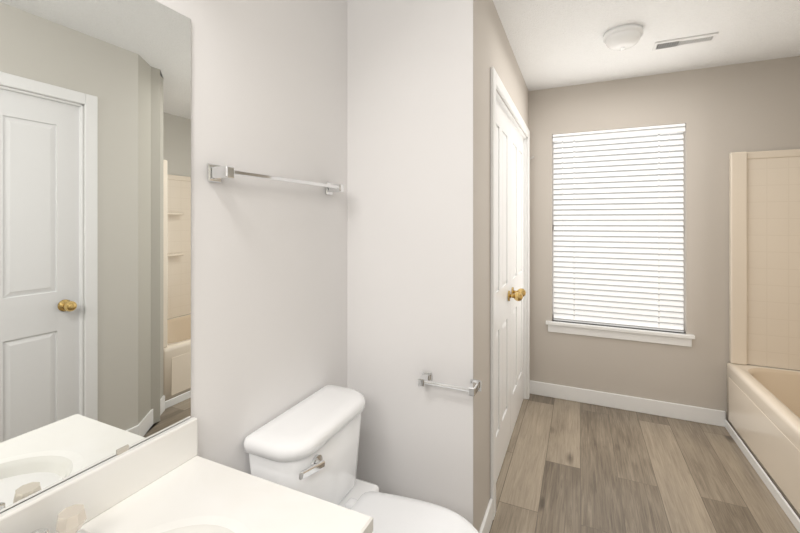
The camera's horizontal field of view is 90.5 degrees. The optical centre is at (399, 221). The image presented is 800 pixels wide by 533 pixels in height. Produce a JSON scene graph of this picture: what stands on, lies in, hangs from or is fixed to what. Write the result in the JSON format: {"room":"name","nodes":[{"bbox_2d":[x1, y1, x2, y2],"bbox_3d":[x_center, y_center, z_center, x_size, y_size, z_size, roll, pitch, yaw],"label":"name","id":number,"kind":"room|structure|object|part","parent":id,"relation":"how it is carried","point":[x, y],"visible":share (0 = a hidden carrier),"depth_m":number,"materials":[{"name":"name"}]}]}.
{"room":"bathroom","nodes":[
{"label":"bathroom","id":0,"kind":"room"},
{"bbox_2d":[0,0,346,513],"bbox_3d":[-0.930,0.162,0.387,0.106,2.440,3.333,0,0,24],"label":"wall","id":1,"kind":"structure","parent":0,"point":[95,232],"depth_m":1.00,"materials":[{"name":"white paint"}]},
{"bbox_2d":[117,445,128,454],"bbox_3d":[-0.634,0.522,0.907,0.003,0.012,0.025,0,0,24],"label":"mirror clip","id":2,"kind":"object","parent":1,"relation":"attached to","point":[122,450],"visible":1,"depth_m":0.90,"materials":[{"name":"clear plastic"}]},
{"bbox_2d":[208,163,343,194],"bbox_3d":[-0.387,-0.140,1.385,0.068,0.052,0.614,0,0,24],"label":"towel rail","id":3,"kind":"object","parent":1,"relation":"attached to","point":[217,173],"visible":1,"depth_m":1.19,"materials":[{"name":"silver metal"}]},
{"bbox_2d":[347,0,472,524],"bbox_3d":[0.045,0.162,1.719,0.576,2.440,0.100,0,0,24],"label":"wall","id":4,"kind":"structure","parent":0,"point":[409,191],"depth_m":1.66,"materials":[{"name":"paint"}]},
{"bbox_2d":[418,371,480,395],"bbox_3d":[0.190,0.637,1.559,0.247,0.044,0.070,0,0,24],"label":"paper holder","id":5,"kind":"object","parent":4,"relation":"attached to","point":[472,389],"visible":1,"depth_m":1.54,"materials":[{"name":"silver metal"}]},
{"bbox_2d":[473,0,528,531],"bbox_3d":[0.619,0.162,2.401,0.100,2.440,1.814,0,0,24],"label":"wall","id":6,"kind":"structure","parent":0,"point":[492,46],"depth_m":1.71,"materials":[{"name":"beige paint"}]},
{"bbox_2d":[479,498,492,532],"bbox_3d":[0.667,1.329,2.371,0.013,0.105,1.803,0,0,24],"label":"baseboard","id":7,"kind":"structure","parent":6,"relation":"attached to","point":[486,524],"depth_m":1.75,"materials":[{"name":"white wood"}]},
{"bbox_2d":[496,100,522,481],"bbox_3d":[0.586,0.364,2.199,0.121,2.020,0.644,0,0,24],"label":"door","id":8,"kind":"structure","parent":6,"relation":"in","point":[504,295],"depth_m":2.27,"materials":[{"name":"white wood"}]},
{"bbox_3d":[0.706,0.454,2.421,0.086,0.064,0.064,0,0,24],"label":"knob","id":9,"kind":"part","parent":8,"relation":"part of","materials":[{"name":"gold metal"}]},
{"bbox_2d":[490,67,529,519],"bbox_3d":[0.678,0.331,2.512,0.116,2.102,1.439,0,0,24],"label":"door frame","id":10,"kind":"structure","parent":6,"relation":"attached to","point":[496,83],"depth_m":1.87,"materials":[{"name":"white wood"}]},
{"bbox_2d":[510,120,525,438],"bbox_3d":[0.854,0.364,2.788,0.121,2.020,0.644,0,0,24],"label":"door","id":11,"kind":"structure","parent":6,"relation":"in","point":[516,267],"depth_m":2.76,"materials":[{"name":"white wood"}]},
{"bbox_3d":[0.765,0.454,2.552,0.086,0.064,0.064,0,0,24],"label":"knob","id":12,"kind":"part","parent":11,"relation":"part of","materials":[{"name":"gold metal"}]},
{"bbox_2d":[489,394,798,532],"bbox_3d":[0.730,1.407,0.650,2.910,0.050,5.189,0,0,24],"label":"floor","id":13,"kind":"structure","parent":0,"point":[568,466],"depth_m":2.14,"materials":[{"name":"brown wood"}]},
{"bbox_2d":[0,417,372,532],"bbox_3d":[-0.472,0.955,0.592,0.566,0.855,0.807,0,0,24],"label":"bathroom vanity","id":14,"kind":"object","parent":13,"relation":"on","point":[169,481],"visible":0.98,"depth_m":0.86,"materials":[{"name":"white stone"}]},
{"bbox_2d":[0,504,97,532],"bbox_3d":[-0.597,0.586,0.681,0.155,0.081,0.170,0,0,24],"label":"faucet","id":15,"kind":"object","parent":14,"relation":"on","point":[71,519],"depth_m":0.74,"materials":[{"name":"beige plastic"}]},
{"bbox_2d":[243,385,478,532],"bbox_3d":[-0.068,1.022,1.284,0.721,0.721,0.466,0,0,24],"label":"toilet","id":16,"kind":"object","parent":13,"relation":"on","point":[308,445],"visible":0.9,"depth_m":1.31,"materials":[{"name":"white ceramic"}]},
{"bbox_3d":[-0.297,0.685,1.388,0.218,0.048,0.466,0,0,24],"label":"tank lid","id":17,"kind":"part","parent":16,"relation":"part of","materials":[{"name":"white ceramic"}]},
{"bbox_3d":[-0.299,0.852,1.389,0.196,0.283,0.438,0,0,24],"label":"tank","id":18,"kind":"part","parent":16,"relation":"part of","materials":[{"name":"white ceramic"}]},
{"bbox_3d":[-0.269,0.745,1.194,0.036,0.057,0.128,0,0,24],"label":"lever handle","id":19,"kind":"part","parent":16,"relation":"part of","materials":[{"name":"silver metal"}]},
{"bbox_3d":[0.017,0.992,1.218,0.511,0.042,0.382,0,0,24],"label":"seat","id":20,"kind":"part","parent":16,"relation":"part of","materials":[{"name":"white plastic"}]},
{"bbox_2d":[725,419,799,532],"bbox_3d":[1.901,1.355,2.031,0.011,0.055,1.397,0,0,24],"label":"baseboard","id":21,"kind":"structure","parent":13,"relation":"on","point":[790,513],"depth_m":2.07,"materials":[{"name":"white wood"}]},
{"bbox_2d":[727,149,799,518],"bbox_3d":[2.296,0.460,1.858,0.856,1.845,1.407,0,0,24],"label":"bathtub","id":22,"kind":"object","parent":13,"relation":"on","point":[763,392],"visible":0.98,"depth_m":2.54,"materials":[{"name":"beige plastic"}]},
{"bbox_3d":[1.907,1.165,2.035,0.003,0.283,1.287,0,0,24],"label":"apron panel","id":23,"kind":"part","parent":22,"relation":"part of","materials":[{"name":"beige plastic"}]},
{"bbox_2d":[493,0,799,90],"bbox_3d":[0.730,-1.088,0.650,2.910,0.060,5.189,0,0,24],"label":"ceiling","id":24,"kind":"structure","parent":0,"point":[556,43],"depth_m":2.24,"materials":[{"name":"white paint"}]},
{"bbox_2d":[603,24,642,50],"bbox_3d":[1.244,-1.007,2.213,0.196,0.100,0.196,0,0,24],"label":"ceiling light","id":25,"kind":"object","parent":24,"relation":"attached to","point":[623,37],"visible":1,"depth_m":2.16,"materials":[{"name":"white glass"}]},
{"bbox_2d":[652,32,717,50],"bbox_3d":[1.661,-1.053,2.320,0.300,0.009,0.110,0,0,24],"label":"ceiling vent","id":26,"kind":"object","parent":24,"relation":"in","point":[699,37],"depth_m":2.31,"materials":[{"name":"white metal"}]},
{"bbox_3d":[1.660,-1.049,2.321,0.266,0.002,0.074,0,0,24],"label":"ceiling air vent slots","id":27,"kind":"part","parent":26,"relation":"part of","materials":[{"name":"white metal"}]},
{"bbox_2d":[529,56,799,419],"bbox_3d":[2.038,0.162,2.823,2.332,2.440,0.130,0,0,24],"label":"wall","id":28,"kind":"structure","parent":0,"point":[722,113],"depth_m":2.77,"materials":[{"name":"beige paint"}]},
{"bbox_2d":[546,132,694,346],"bbox_3d":[1.621,0.087,2.995,0.967,1.560,0.160,0,0,24],"label":"window","id":29,"kind":"structure","parent":28,"relation":"in","point":[621,136],"depth_m":2.94,"materials":[{"name":"white wood"}]},
{"bbox_2d":[553,123,684,332],"bbox_3d":[1.614,0.044,2.979,0.869,1.470,0.066,0,0,24],"label":"window blind","id":30,"kind":"object","parent":29,"relation":"attached to","point":[618,229],"visible":0.92,"depth_m":2.97,"materials":[{"name":"white plastic"}]},
{"bbox_2d":[530,380,725,426],"bbox_3d":[1.617,1.329,2.937,1.272,0.105,0.013,0,0,24],"label":"baseboard","id":31,"kind":"structure","parent":28,"relation":"attached to","point":[671,410],"depth_m":2.90,"materials":[{"name":"white wood"}]}
]}

